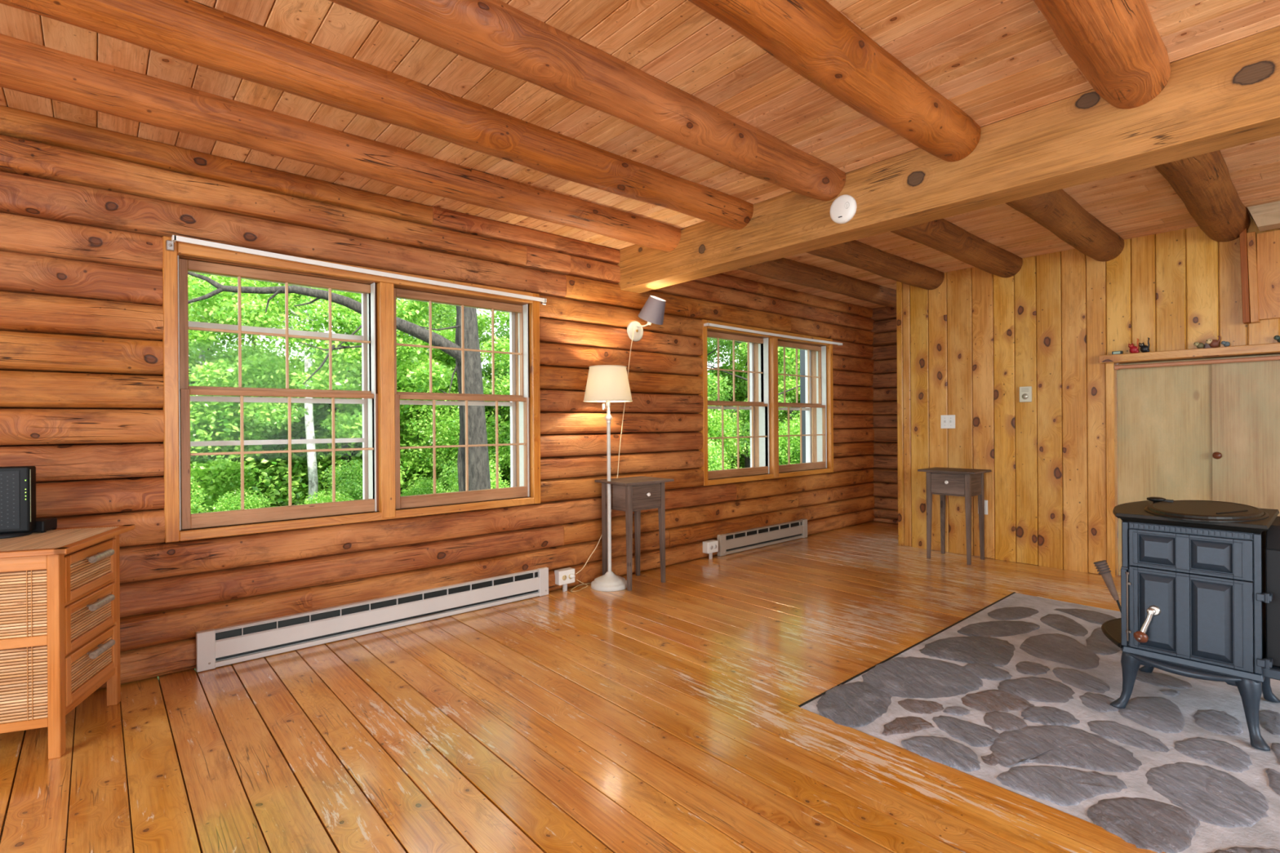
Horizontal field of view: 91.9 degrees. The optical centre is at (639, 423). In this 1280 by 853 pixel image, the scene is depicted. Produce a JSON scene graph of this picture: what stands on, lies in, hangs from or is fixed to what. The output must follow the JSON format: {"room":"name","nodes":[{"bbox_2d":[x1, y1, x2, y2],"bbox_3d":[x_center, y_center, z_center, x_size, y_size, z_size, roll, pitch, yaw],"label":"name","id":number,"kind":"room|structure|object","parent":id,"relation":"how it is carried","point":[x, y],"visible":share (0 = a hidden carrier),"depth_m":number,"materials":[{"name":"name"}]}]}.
{"room":"log cabin living room","nodes":[
{"label":"log cabin living room","id":0,"kind":"room"},
{"bbox_2d":[0,105,875,689],"bbox_3d":[-0.910,-0.073,3.888,9.270,2.364,0.219,0,0,-41],"label":"wall","id":1,"kind":"structure","parent":0,"point":[86,211],"depth_m":3.09,"materials":[{"name":"brown wood"}]},
{"bbox_2d":[161,235,540,542],"bbox_3d":[-1.477,-0.159,3.475,2.103,1.420,0.352,0,0,-41],"label":"window","id":2,"kind":"structure","parent":1,"relation":"in","point":[382,500],"depth_m":3.32,"materials":[{"name":"brown wood"}]},
{"bbox_2d":[165,235,546,305],"bbox_3d":[-1.334,-0.794,3.345,1.951,0.067,0.046,0,0,-41],"label":"curtain rod","id":3,"kind":"object","parent":2,"relation":"attached to","point":[170,245],"visible":1,"depth_m":3.12,"materials":[{"name":"white metal"}]},
{"bbox_2d":[195,567,548,672],"bbox_3d":[-1.296,1.020,3.389,1.853,0.174,0.043,0,0,-41],"label":"baseboard heater","id":4,"kind":"object","parent":1,"relation":"attached to","point":[225,646],"visible":1,"depth_m":3.21,"materials":[{"name":"white metal"}]},
{"bbox_2d":[554,567,575,591],"bbox_3d":[-0.485,1.033,4.066,0.124,0.142,0.094,0,0,-41],"label":"outlet box","id":5,"kind":"object","parent":1,"relation":"attached to","point":[564,576],"visible":1,"depth_m":4.05,"materials":[{"name":"white plastic"}]},
{"bbox_2d":[575,295,666,574],"bbox_3d":[-0.124,0.042,4.257,0.703,1.900,0.291,0,0,-41],"label":"wall sconce","id":6,"kind":"object","parent":1,"relation":"attached to","point":[653,310],"depth_m":4.35,"materials":[{"name":"white metal"}]},
{"bbox_2d":[702,539,718,559],"bbox_3d":[0.572,1.024,5.015,0.124,0.143,0.064,0,0,-41],"label":"outlet box","id":7,"kind":"object","parent":1,"relation":"attached to","point":[709,547],"visible":1,"depth_m":4.99,"materials":[{"name":"white plastic"}]},
{"bbox_2d":[690,319,833,485],"bbox_3d":[1.121,-0.178,5.760,2.103,1.420,0.352,0,0,-41],"label":"window","id":8,"kind":"structure","parent":1,"relation":"in","point":[762,349],"depth_m":5.70,"materials":[{"name":"brown wood"}]},
{"bbox_2d":[703,323,842,345],"bbox_3d":[1.289,-0.799,5.652,2.022,0.028,0.046,0,0,-41],"label":"curtain rod","id":9,"kind":"object","parent":8,"relation":"attached to","point":[704,324],"visible":1,"depth_m":5.49,"materials":[{"name":"white metal"}]},
{"bbox_2d":[716,518,807,556],"bbox_3d":[1.119,1.003,5.512,1.250,0.174,0.043,0,0,-41],"label":"baseboard heater","id":10,"kind":"object","parent":1,"relation":"attached to","point":[746,540],"visible":1,"depth_m":5.45,"materials":[{"name":"white metal"}]},
{"bbox_2d":[0,520,1165,852],"bbox_3d":[1.317,1.120,1.396,9.307,0.061,6.669,0,0,-41],"label":"floor","id":11,"kind":"structure","parent":0,"point":[647,717],"depth_m":2.16,"materials":[{"name":"brown wood"}]},
{"bbox_2d":[0,524,135,759],"bbox_3d":[-2.198,0.766,2.220,0.475,0.700,0.534,0,0,-20],"label":"dresser","id":12,"kind":"object","parent":11,"relation":"on","point":[60,588],"visible":0.91,"depth_m":2.06,"materials":[{"name":"orange wood"}]},
{"bbox_2d":[0,466,35,538],"bbox_3d":[-2.356,0.288,2.290,0.156,0.256,0.156,0,0,24],"label":"tower","id":13,"kind":"object","parent":12,"relation":"on","point":[17,483],"visible":1,"depth_m":2.28,"materials":[{"name":"black plastic"}]},
{"bbox_2d":[0,471,19,529],"bbox_3d":[-2.351,0.282,2.262,0.121,0.212,0.041,0,0,-41],"label":"grille","id":14,"kind":"object","parent":13,"relation":"attached to","point":[9,480],"depth_m":2.28,"materials":[{"name":"black plastic"}]},
{"bbox_2d":[31,517,57,532],"bbox_3d":[-2.370,0.393,2.368,0.185,0.046,0.095,0,0,-19],"label":"box","id":15,"kind":"object","parent":12,"relation":"on","point":[42,525],"visible":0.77,"depth_m":2.37,"materials":[{"name":"black plastic"}]},
{"bbox_2d":[570,579,591,591],"bbox_3d":[-0.374,1.063,4.144,0.058,0.075,0.244,0,0,37],"label":"lamp cord","id":16,"kind":"object","parent":11,"relation":"on","point":[576,580],"visible":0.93,"depth_m":4.10,"materials":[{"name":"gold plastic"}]},
{"bbox_2d":[582,364,632,591],"bbox_3d":[-0.211,0.362,4.114,0.337,1.477,0.344,0,0,-41],"label":"floor lamp","id":17,"kind":"object","parent":11,"relation":"on","point":[607,384],"visible":0.99,"depth_m":4.05,"materials":[{"name":"white metal"}]},
{"bbox_2d":[595,475,674,591],"bbox_3d":[-0.035,0.743,4.271,0.430,0.714,0.343,0,0,-41],"label":"side table","id":18,"kind":"object","parent":11,"relation":"on","point":[629,495],"visible":0.97,"depth_m":4.22,"materials":[{"name":"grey wood"}]},
{"bbox_2d":[917,466,991,564],"bbox_3d":[2.509,0.725,4.939,0.343,0.714,0.430,0,0,-41],"label":"side table","id":19,"kind":"object","parent":11,"relation":"on","point":[967,483],"visible":1,"depth_m":4.89,"materials":[{"name":"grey wood"}]},
{"bbox_2d":[798,591,1279,852],"bbox_3d":[2.704,1.090,1.797,2.418,0.040,3.668,0,0,-41],"label":"stone hearth","id":20,"kind":"object","parent":11,"relation":"on","point":[1015,695],"visible":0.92,"depth_m":2.22,"materials":[{"name":"grey stone"}]},
{"bbox_2d":[1093,560,1120,612],"bbox_3d":[2.256,0.865,2.924,0.056,0.423,0.184,0,0,-41],"label":"brush","id":21,"kind":"object","parent":20,"relation":"on","point":[1103,568],"visible":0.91,"depth_m":2.94,"materials":[{"name":"grey"}]},
{"bbox_2d":[1101,497,1279,751],"bbox_3d":[2.180,0.691,2.300,0.625,0.771,0.762,0,0,-41],"label":"wood stove","id":22,"kind":"object","parent":20,"relation":"on","point":[1200,580],"visible":1,"depth_m":2.19,"materials":[{"name":"blue metal"}]},
{"bbox_2d":[0,0,1279,308],"bbox_3d":[1.262,-1.309,1.431,9.300,0.100,6.770,0,0,-41],"label":"ceiling","id":23,"kind":"structure","parent":0,"point":[995,60],"depth_m":2.31,"materials":[{"name":"brown wood"}]},
{"bbox_2d":[0,33,680,251],"bbox_3d":[-1.839,-1.211,2.254,5.432,0.216,0.217,0,0,-41],"label":"joist","id":24,"kind":"object","parent":23,"relation":"attached to","point":[25,67],"visible":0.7,"depth_m":2.50,"materials":[{"name":"brown wood"}]},
{"bbox_2d":[0,0,753,229],"bbox_3d":[-1.455,-1.214,1.818,5.432,0.216,0.218,0,0,-41],"label":"joist","id":25,"kind":"object","parent":23,"relation":"attached to","point":[190,31],"visible":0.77,"depth_m":2.16,"materials":[{"name":"brown wood"}]},
{"bbox_2d":[328,0,845,200],"bbox_3d":[-1.069,-1.218,1.379,5.432,0.216,0.216,0,0,-41],"label":"joist","id":26,"kind":"object","parent":23,"relation":"attached to","point":[495,34],"visible":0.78,"depth_m":2.10,"materials":[{"name":"brown wood"}]},
{"bbox_2d":[737,257,896,308],"bbox_3d":[1.619,-1.238,5.292,3.409,0.220,0.221,0,0,-41],"label":"joist","id":27,"kind":"object","parent":23,"relation":"attached to","point":[784,269],"visible":0.49,"depth_m":5.09,"materials":[{"name":"brown wood"}]},
{"bbox_2d":[688,0,981,161],"bbox_3d":[-0.655,-1.220,0.908,5.430,0.216,0.217,0,0,-41],"label":"joist","id":28,"kind":"object","parent":23,"relation":"attached to","point":[814,39],"visible":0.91,"depth_m":2.02,"materials":[{"name":"brown wood"}]},
{"bbox_2d":[806,240,944,289],"bbox_3d":[1.607,-1.236,4.505,2.352,0.219,0.220,0,0,-41],"label":"joist","id":29,"kind":"object","parent":23,"relation":"attached to","point":[856,254],"visible":0.57,"depth_m":4.59,"materials":[{"name":"brown wood"}]},
{"bbox_2d":[617,26,1279,293],"bbox_3d":[2.034,-1.118,2.102,0.182,0.291,6.460,0,0,-41],"label":"ceiling beam","id":30,"kind":"structure","parent":23,"relation":"attached to","point":[1227,95],"depth_m":2.52,"materials":[{"name":"brown wood"}]},
{"bbox_2d":[830,194,857,223],"bbox_3d":[1.013,-1.073,3.098,0.036,0.140,0.140,0,0,-41],"label":"smoke detector","id":31,"kind":"object","parent":30,"relation":"attached to","point":[843,208],"visible":1,"depth_m":3.08,"materials":[{"name":"white plastic"}]},
{"bbox_2d":[889,218,1022,277],"bbox_3d":[1.994,-1.239,4.065,2.352,0.218,0.220,0,0,-41],"label":"joist","id":32,"kind":"object","parent":23,"relation":"attached to","point":[941,235],"visible":0.52,"depth_m":4.14,"materials":[{"name":"brown wood"}]},
{"bbox_2d":[1005,189,1124,262],"bbox_3d":[2.408,-1.242,3.594,2.352,0.219,0.220,0,0,-41],"label":"joist","id":33,"kind":"object","parent":23,"relation":"attached to","point":[1057,211],"visible":0.54,"depth_m":3.65,"materials":[{"name":"brown wood"}]},
{"bbox_2d":[1033,0,1170,108],"bbox_3d":[-0.242,-1.224,0.439,5.431,0.216,0.217,0,0,-41],"label":"joist","id":34,"kind":"object","parent":23,"relation":"attached to","point":[1117,46],"visible":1,"depth_m":1.89,"materials":[{"name":"brown wood"}]},
{"bbox_2d":[1154,150,1250,242],"bbox_3d":[2.820,-1.245,3.126,2.354,0.217,0.218,0,0,-41],"label":"joist","id":35,"kind":"object","parent":23,"relation":"attached to","point":[1203,183],"visible":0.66,"depth_m":3.15,"materials":[{"name":"brown wood"}]},
{"bbox_2d":[1247,200,1279,231],"bbox_3d":[4.752,-1.227,2.502,0.255,0.114,3.270,0,0,-41],"label":"chamfered timber","id":36,"kind":"object","parent":23,"relation":"attached to","point":[1266,216],"visible":1,"depth_m":3.60,"materials":[{"name":"brown wood"}]},
{"bbox_2d":[863,306,897,524],"bbox_3d":[3.303,-0.104,6.101,0.171,2.364,2.400,0,0,-41],"label":"wall","id":37,"kind":"structure","parent":0,"point":[885,468],"depth_m":6.72,"materials":[{"name":"brown wood"}]},
{"bbox_2d":[896,216,1279,573],"bbox_3d":[4.209,-0.106,3.421,0.120,2.350,5.678,0,0,-41],"label":"wall partition","id":38,"kind":"structure","parent":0,"point":[967,345],"depth_m":4.68,"materials":[{"name":"brown wood"}]},
{"bbox_2d":[940,414,955,428],"bbox_3d":[2.574,-0.015,5.177,0.016,0.112,0.116,0,0,-41],"label":"light switch","id":39,"kind":"object","parent":38,"relation":"attached to","point":[948,421],"visible":1,"depth_m":5.18,"materials":[{"name":"white plastic"}]},
{"bbox_2d":[977,500,987,515],"bbox_3d":[2.759,0.672,4.979,0.008,0.115,0.072,0,0,-41],"label":"wall outlet","id":40,"kind":"object","parent":38,"relation":"attached to","point":[985,501],"visible":0.23,"depth_m":4.96,"materials":[{"name":"white plastic"}]},
{"bbox_2d":[1019,386,1031,402],"bbox_3d":[2.949,-0.224,4.735,0.035,0.118,0.080,0,0,-41],"label":"thermostat","id":41,"kind":"object","parent":38,"relation":"attached to","point":[1025,393],"visible":1,"depth_m":4.72,"materials":[{"name":"beige plastic"}]},
{"bbox_2d":[1105,363,1118,577],"bbox_3d":[3.348,0.326,4.384,0.126,1.500,0.046,0,0,-41],"label":"trim","id":42,"kind":"structure","parent":38,"relation":"attached to","point":[1111,374],"depth_m":4.34,"materials":[{"name":"brown wood"}]},
{"bbox_2d":[1116,358,1212,575],"bbox_3d":[3.546,0.326,4.194,0.016,1.489,0.498,0,0,-41],"label":"door","id":43,"kind":"structure","parent":38,"relation":"in","point":[1165,433],"depth_m":4.18,"materials":[{"name":"brown wood"}]},
{"bbox_2d":[1098,342,1279,364],"bbox_3d":[4.617,-0.460,2.821,0.095,0.054,4.135,0,0,-41],"label":"trim","id":44,"kind":"structure","parent":38,"relation":"attached to","point":[1273,348],"depth_m":3.97,"materials":[{"name":"brown wood"}]},
{"bbox_2d":[1111,351,1123,355],"bbox_3d":[3.313,-0.490,4.295,0.036,0.024,0.056,0,0,-41],"label":"box","id":45,"kind":"object","parent":44,"relation":"on","point":[1113,352],"visible":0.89,"depth_m":4.28,"materials":[{"name":"grey"}]},
{"bbox_2d":[1128,338,1138,353],"bbox_3d":[3.369,-0.529,4.225,0.038,0.101,0.057,0,0,-41],"label":"cat figurine","id":46,"kind":"object","parent":44,"relation":"on","point":[1133,349],"visible":1,"depth_m":4.21,"materials":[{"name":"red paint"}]},
{"bbox_2d":[1138,337,1150,352],"bbox_3d":[3.408,-0.529,4.182,0.038,0.101,0.057,0,0,-41],"label":"cat figurine","id":47,"kind":"object","parent":44,"relation":"on","point":[1144,348],"visible":1,"depth_m":4.17,"materials":[{"name":"black ceramic"}]},
{"bbox_2d":[1193,342,1204,348],"bbox_3d":[3.588,-0.502,3.974,0.049,0.046,0.031,0,0,23],"label":"frog figurine","id":48,"kind":"object","parent":44,"relation":"on","point":[1199,345],"visible":1,"depth_m":3.97,"materials":[{"name":"ceramic"}]},
{"bbox_2d":[1205,335,1221,347],"bbox_3d":[3.633,-0.518,3.925,0.070,0.076,0.041,0,0,23],"label":"dog figurine","id":49,"kind":"object","parent":44,"relation":"on","point":[1212,343],"visible":1,"depth_m":3.91,"materials":[{"name":"brown ceramic"}]},
{"bbox_2d":[1221,341,1230,346],"bbox_3d":[3.670,-0.499,3.880,0.044,0.038,0.027,0,0,15],"label":"turtle figurine","id":50,"kind":"object","parent":44,"relation":"on","point":[1225,344],"visible":1,"depth_m":3.87,"materials":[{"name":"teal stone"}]},
{"bbox_2d":[1273,335,1279,342],"bbox_3d":[3.828,-0.505,3.703,0.051,0.048,0.033,0,0,24],"label":"bear figurine","id":51,"kind":"object","parent":44,"relation":"on","point":[1276,337],"visible":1,"depth_m":3.70,"materials":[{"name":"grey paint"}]},
{"bbox_2d":[1114,355,1279,369],"bbox_3d":[3.971,-0.397,3.598,0.034,0.033,1.956,0,0,-41],"label":"wooden rod","id":52,"kind":"object","parent":38,"relation":"attached to","point":[1270,357],"visible":1,"depth_m":3.99,"materials":[{"name":"brown wood"}]},
{"bbox_2d":[1123,354,1271,364],"bbox_3d":[4.109,0.320,3.644,0.020,1.500,2.050,0,0,-41],"label":"trim","id":53,"kind":"structure","parent":38,"relation":"attached to","point":[1268,354],"depth_m":4.16,"materials":[{"name":"brown wood"}]},
{"bbox_2d":[1211,354,1279,516],"bbox_3d":[3.998,0.322,3.622,0.057,1.489,0.962,0,0,-41],"label":"door","id":54,"kind":"structure","parent":38,"relation":"in","point":[1246,395],"depth_m":3.87,"materials":[{"name":"brown wood"}]},
{"bbox_2d":[1239,227,1279,324],"bbox_3d":[4.147,-0.940,3.334,0.072,0.640,1.320,0,0,-41],"label":"wall cabinet","id":55,"kind":"object","parent":38,"relation":"attached to","point":[1260,266],"visible":0.83,"depth_m":3.76,"materials":[{"name":"brown wood"}]},
{"label":"outside","id":56,"kind":"structure","parent":0,"visible":0},
{"bbox_3d":[1.685,0.862,34.435,76.000,2.985,42.000,0,0,-41],"label":"ground","id":57,"kind":"structure","parent":56,"visible":0},
{"bbox_2d":[190,480,208,513],"bbox_3d":[-5.892,1.476,7.757,1.466,1.714,1.471,0,0,-19],"label":"leafy bush","id":58,"kind":"object","parent":57,"relation":"on","point":[194,504],"visible":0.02,"depth_m":7.76,"materials":[{"name":"green plant"}]},
{"bbox_2d":[188,294,270,493],"bbox_3d":[-8.542,-1.841,10.186,4.661,9.125,4.652,0,0,-40],"label":"broadleaf tree","id":59,"kind":"object","parent":57,"relation":"on","point":[206,477],"visible":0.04,"depth_m":10.39,"materials":[{"name":"green plant"}]},
{"bbox_2d":[208,488,272,511],"bbox_3d":[-5.852,1.656,9.203,1.205,1.408,1.208,0,0,-19],"label":"leafy bush","id":60,"kind":"object","parent":57,"relation":"on","point":[229,504],"visible":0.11,"depth_m":8.93,"materials":[{"name":"green plant"}]},
{"bbox_2d":[188,342,304,512],"bbox_3d":[-8.539,0.492,12.099,4.486,4.424,4.262,0,0,0],"label":"leafy bush","id":61,"kind":"object","parent":57,"relation":"on","point":[223,422],"visible":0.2,"depth_m":11.29,"materials":[{"name":"green plant"}]},
{"bbox_2d":[188,274,305,512],"bbox_3d":[-8.348,-1.745,11.869,3.403,8.853,3.258,0,0,-22],"label":"birch tree","id":62,"kind":"object","parent":57,"relation":"on","point":[202,353],"visible":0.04,"depth_m":11.31,"materials":[{"name":"green plant"}]},
{"bbox_2d":[189,278,306,355],"bbox_3d":[-13.819,-2.576,21.396,4.707,9.231,4.715,0,0,13],"label":"broadleaf tree","id":63,"kind":"object","parent":57,"relation":"on","point":[251,344],"visible":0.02,"depth_m":22.44,"materials":[{"name":"green plant"}]},
{"bbox_2d":[210,354,342,507],"bbox_3d":[-8.172,0.543,14.174,4.352,4.292,4.135,0,0,-3],"label":"leafy bush","id":64,"kind":"object","parent":57,"relation":"on","point":[300,425],"visible":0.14,"depth_m":13.36,"materials":[{"name":"green plant"}]},
{"bbox_2d":[270,426,340,464],"bbox_3d":[-10.181,0.353,18.011,3.972,4.122,4.180,0,0,19],"label":"leafy bush","id":65,"kind":"object","parent":57,"relation":"on","point":[317,427],"visible":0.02,"depth_m":17.52,"materials":[{"name":"green plant"}]},
{"bbox_2d":[187,272,439,502],"bbox_3d":[-6.157,-2.673,11.006,3.991,10.843,4.167,0,0,10],"label":"birch tree","id":66,"kind":"object","parent":57,"relation":"on","point":[308,420],"visible":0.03,"depth_m":10.90,"materials":[{"name":"green plant"}]},
{"bbox_2d":[210,282,431,472],"bbox_3d":[-6.782,-1.911,13.713,4.716,9.249,4.725,0,0,40],"label":"broadleaf tree","id":67,"kind":"object","parent":57,"relation":"on","point":[353,406],"visible":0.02,"depth_m":12.17,"materials":[{"name":"green plant"}]},
{"bbox_2d":[288,342,356,417],"bbox_3d":[-10.653,-0.454,22.098,5.048,5.238,5.312,0,0,12],"label":"leafy bush","id":68,"kind":"object","parent":57,"relation":"on","point":[339,343],"visible":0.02,"depth_m":20.83,"materials":[{"name":"green plant"}]},
{"bbox_2d":[300,488,353,504],"bbox_3d":[-4.765,1.646,9.366,1.147,1.340,1.150,0,0,-42],"label":"leafy bush","id":69,"kind":"object","parent":57,"relation":"on","point":[319,500],"visible":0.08,"depth_m":9.17,"materials":[{"name":"green plant"}]},
{"bbox_2d":[321,459,363,501],"bbox_3d":[-4.963,1.531,10.738,1.556,1.818,1.560,0,0,-31],"label":"leafy bush","id":70,"kind":"object","parent":57,"relation":"on","point":[351,484],"visible":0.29,"depth_m":10.65,"materials":[{"name":"green plant"}]},
{"bbox_2d":[187,271,510,491],"bbox_3d":[-3.972,-0.583,8.382,5.434,5.726,2.554,0,0,-21],"label":"spreading tree","id":71,"kind":"object","parent":57,"relation":"on","point":[479,478],"visible":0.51,"depth_m":8.22,"materials":[{"name":"green plant"}]},
{"bbox_2d":[322,360,447,464],"bbox_3d":[-7.220,0.185,18.209,5.155,5.084,4.899,0,0,20],"label":"leafy bush","id":72,"kind":"object","parent":57,"relation":"on","point":[402,428],"visible":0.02,"depth_m":17.17,"materials":[{"name":"green plant"}]},
{"bbox_2d":[317,298,456,377],"bbox_3d":[-6.141,-1.976,15.182,3.430,9.320,3.582,0,0,-28],"label":"birch tree","id":73,"kind":"object","parent":57,"relation":"on","point":[438,313],"visible":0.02,"depth_m":14.97,"materials":[{"name":"green plant"}]},
{"bbox_2d":[266,324,510,504],"bbox_3d":[-5.268,0.148,14.469,5.010,5.199,5.272,0,0,-2],"label":"leafy bush","id":74,"kind":"object","parent":57,"relation":"on","point":[406,477],"visible":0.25,"depth_m":13.48,"materials":[{"name":"green plant"}]},
{"bbox_2d":[321,298,456,457],"bbox_3d":[-7.096,-1.625,18.046,4.322,8.461,4.314,0,0,-24],"label":"broadleaf tree","id":75,"kind":"object","parent":57,"relation":"on","point":[451,306],"visible":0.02,"depth_m":17.61,"materials":[{"name":"green plant"}]},
{"bbox_2d":[400,475,444,496],"bbox_3d":[-4.316,1.721,12.075,1.167,1.364,1.170,0,0,26],"label":"leafy bush","id":76,"kind":"object","parent":57,"relation":"on","point":[420,488],"visible":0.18,"depth_m":12.08,"materials":[{"name":"green plant"}]},
{"bbox_2d":[395,297,484,428],"bbox_3d":[-8.814,-2.569,25.585,4.658,9.136,4.667,0,0,-29],"label":"broadleaf tree","id":77,"kind":"object","parent":57,"relation":"on","point":[452,318],"visible":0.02,"depth_m":25.27,"materials":[{"name":"green plant"}]},
{"bbox_2d":[396,311,510,474],"bbox_3d":[-4.232,-2.593,14.165,2.958,10.508,3.609,0,0,14],"label":"slender tree","id":78,"kind":"object","parent":57,"relation":"on","point":[450,335],"visible":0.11,"depth_m":13.66,"materials":[{"name":"green plant"}]},
{"bbox_2d":[438,457,509,492],"bbox_3d":[-2.563,1.385,9.418,1.552,1.814,1.557,0,0,-15],"label":"leafy bush","id":79,"kind":"object","parent":57,"relation":"on","point":[453,482],"visible":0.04,"depth_m":9.46,"materials":[{"name":"green plant"}]},
{"bbox_2d":[442,378,510,488],"bbox_3d":[-4.086,0.577,17.725,4.194,4.136,3.986,0,0,-37],"label":"leafy bush","id":80,"kind":"object","parent":57,"relation":"on","point":[488,408],"visible":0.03,"depth_m":16.94,"materials":[{"name":"green plant"}]},
{"bbox_2d":[478,320,510,466],"bbox_3d":[-1.938,-2.071,14.756,4.856,9.524,4.865,0,0,-34],"label":"broadleaf tree","id":81,"kind":"object","parent":57,"relation":"on","point":[503,369],"visible":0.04,"depth_m":14.89,"materials":[{"name":"green plant"}]},
{"bbox_2d":[488,372,511,488],"bbox_3d":[-2.386,0.451,16.336,4.252,4.412,4.474,0,0,22],"label":"leafy bush","id":82,"kind":"object","parent":57,"relation":"on","point":[507,409],"visible":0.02,"depth_m":15.55,"materials":[{"name":"green plant"}]},
{"bbox_2d":[707,434,732,471],"bbox_3d":[1.021,1.112,11.754,1.988,2.316,1.982,0,0,-33],"label":"leafy bush","id":83,"kind":"object","parent":57,"relation":"on","point":[714,460],"visible":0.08,"depth_m":11.73,"materials":[{"name":"green plant"}]},
{"bbox_2d":[706,337,742,382],"bbox_3d":[0.750,-2.450,20.971,5.268,10.313,5.259,0,0,18],"label":"broadleaf tree","id":84,"kind":"object","parent":57,"relation":"on","point":[711,348],"visible":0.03,"depth_m":20.92,"materials":[{"name":"green plant"}]},
{"bbox_2d":[707,405,743,470],"bbox_3d":[1.630,0.932,14.255,2.472,2.888,2.479,0,0,14],"label":"leafy bush","id":85,"kind":"object","parent":57,"relation":"on","point":[714,428],"visible":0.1,"depth_m":13.63,"materials":[{"name":"green plant"}]},
{"bbox_2d":[706,338,745,469],"bbox_3d":[3.280,-2.397,23.953,5.188,10.156,5.178,0,0,-8],"label":"broadleaf tree","id":86,"kind":"object","parent":57,"relation":"on","point":[736,362],"visible":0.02,"depth_m":23.54,"materials":[{"name":"green plant"}]},
{"bbox_2d":[706,338,791,422],"bbox_3d":[1.512,-1.544,16.960,4.237,8.310,4.245,0,0,-40],"label":"broadleaf tree","id":87,"kind":"object","parent":57,"relation":"on","point":[712,382],"visible":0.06,"depth_m":16.52,"materials":[{"name":"green plant"}]},
{"bbox_2d":[706,337,799,459],"bbox_3d":[3.047,-2.522,16.068,5.242,10.263,5.233,0,0,36],"label":"broadleaf tree","id":88,"kind":"object","parent":57,"relation":"on","point":[790,389],"visible":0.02,"depth_m":15.60,"materials":[{"name":"green plant"}]},
{"bbox_2d":[707,352,799,468],"bbox_3d":[3.680,0.022,21.618,5.422,5.347,5.152,0,0,-35],"label":"leafy bush","id":89,"kind":"object","parent":57,"relation":"on","point":[741,366],"visible":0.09,"depth_m":20.97,"materials":[{"name":"green plant"}]},
{"bbox_2d":[716,346,799,467],"bbox_3d":[3.712,-3.306,19.799,3.356,11.921,4.094,0,0,3],"label":"slender tree","id":90,"kind":"object","parent":57,"relation":"on","point":[747,461],"visible":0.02,"depth_m":19.34,"materials":[{"name":"green plant"}]},
{"bbox_2d":[726,350,799,430],"bbox_3d":[4.952,-1.489,19.558,4.134,8.107,4.141,0,0,-4],"label":"broadleaf tree","id":91,"kind":"object","parent":57,"relation":"on","point":[740,358],"visible":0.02,"depth_m":19.64,"materials":[{"name":"green plant"}]},
{"bbox_2d":[746,417,799,465],"bbox_3d":[3.049,1.042,12.630,1.999,2.329,1.993,0,0,17],"label":"leafy bush","id":92,"kind":"object","parent":57,"relation":"on","point":[794,442],"visible":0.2,"depth_m":12.33,"materials":[{"name":"green plant"}]},
{"bbox_2d":[777,357,799,422],"bbox_3d":[6.169,-2.492,21.272,5.270,10.318,5.261,0,0,-6],"label":"broadleaf tree","id":93,"kind":"object","parent":57,"relation":"on","point":[798,357],"visible":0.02,"depth_m":20.44,"materials":[{"name":"green plant"}]},
{"bbox_2d":[778,410,799,462],"bbox_3d":[3.660,0.928,14.240,2.312,2.693,2.305,0,0,7],"label":"leafy bush","id":94,"kind":"object","parent":57,"relation":"on","point":[797,414],"visible":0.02,"depth_m":14.06,"materials":[{"name":"green plant"}]},
{"bbox_2d":[779,379,799,430],"bbox_3d":[6.098,0.399,21.125,4.188,4.346,4.408,0,0,-20],"label":"leafy bush","id":95,"kind":"object","parent":57,"relation":"on","point":[784,411],"visible":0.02,"depth_m":21.38,"materials":[{"name":"green plant"}]},
{"bbox_2d":[800,349,805,462],"bbox_3d":[2.053,0.285,7.556,0.140,3.600,0.120,0,0,-41],"label":"porch post","id":96,"kind":"object","parent":57,"relation":"on","point":[802,396],"visible":0.14,"depth_m":7.53,"materials":[{"name":"grey paint"}]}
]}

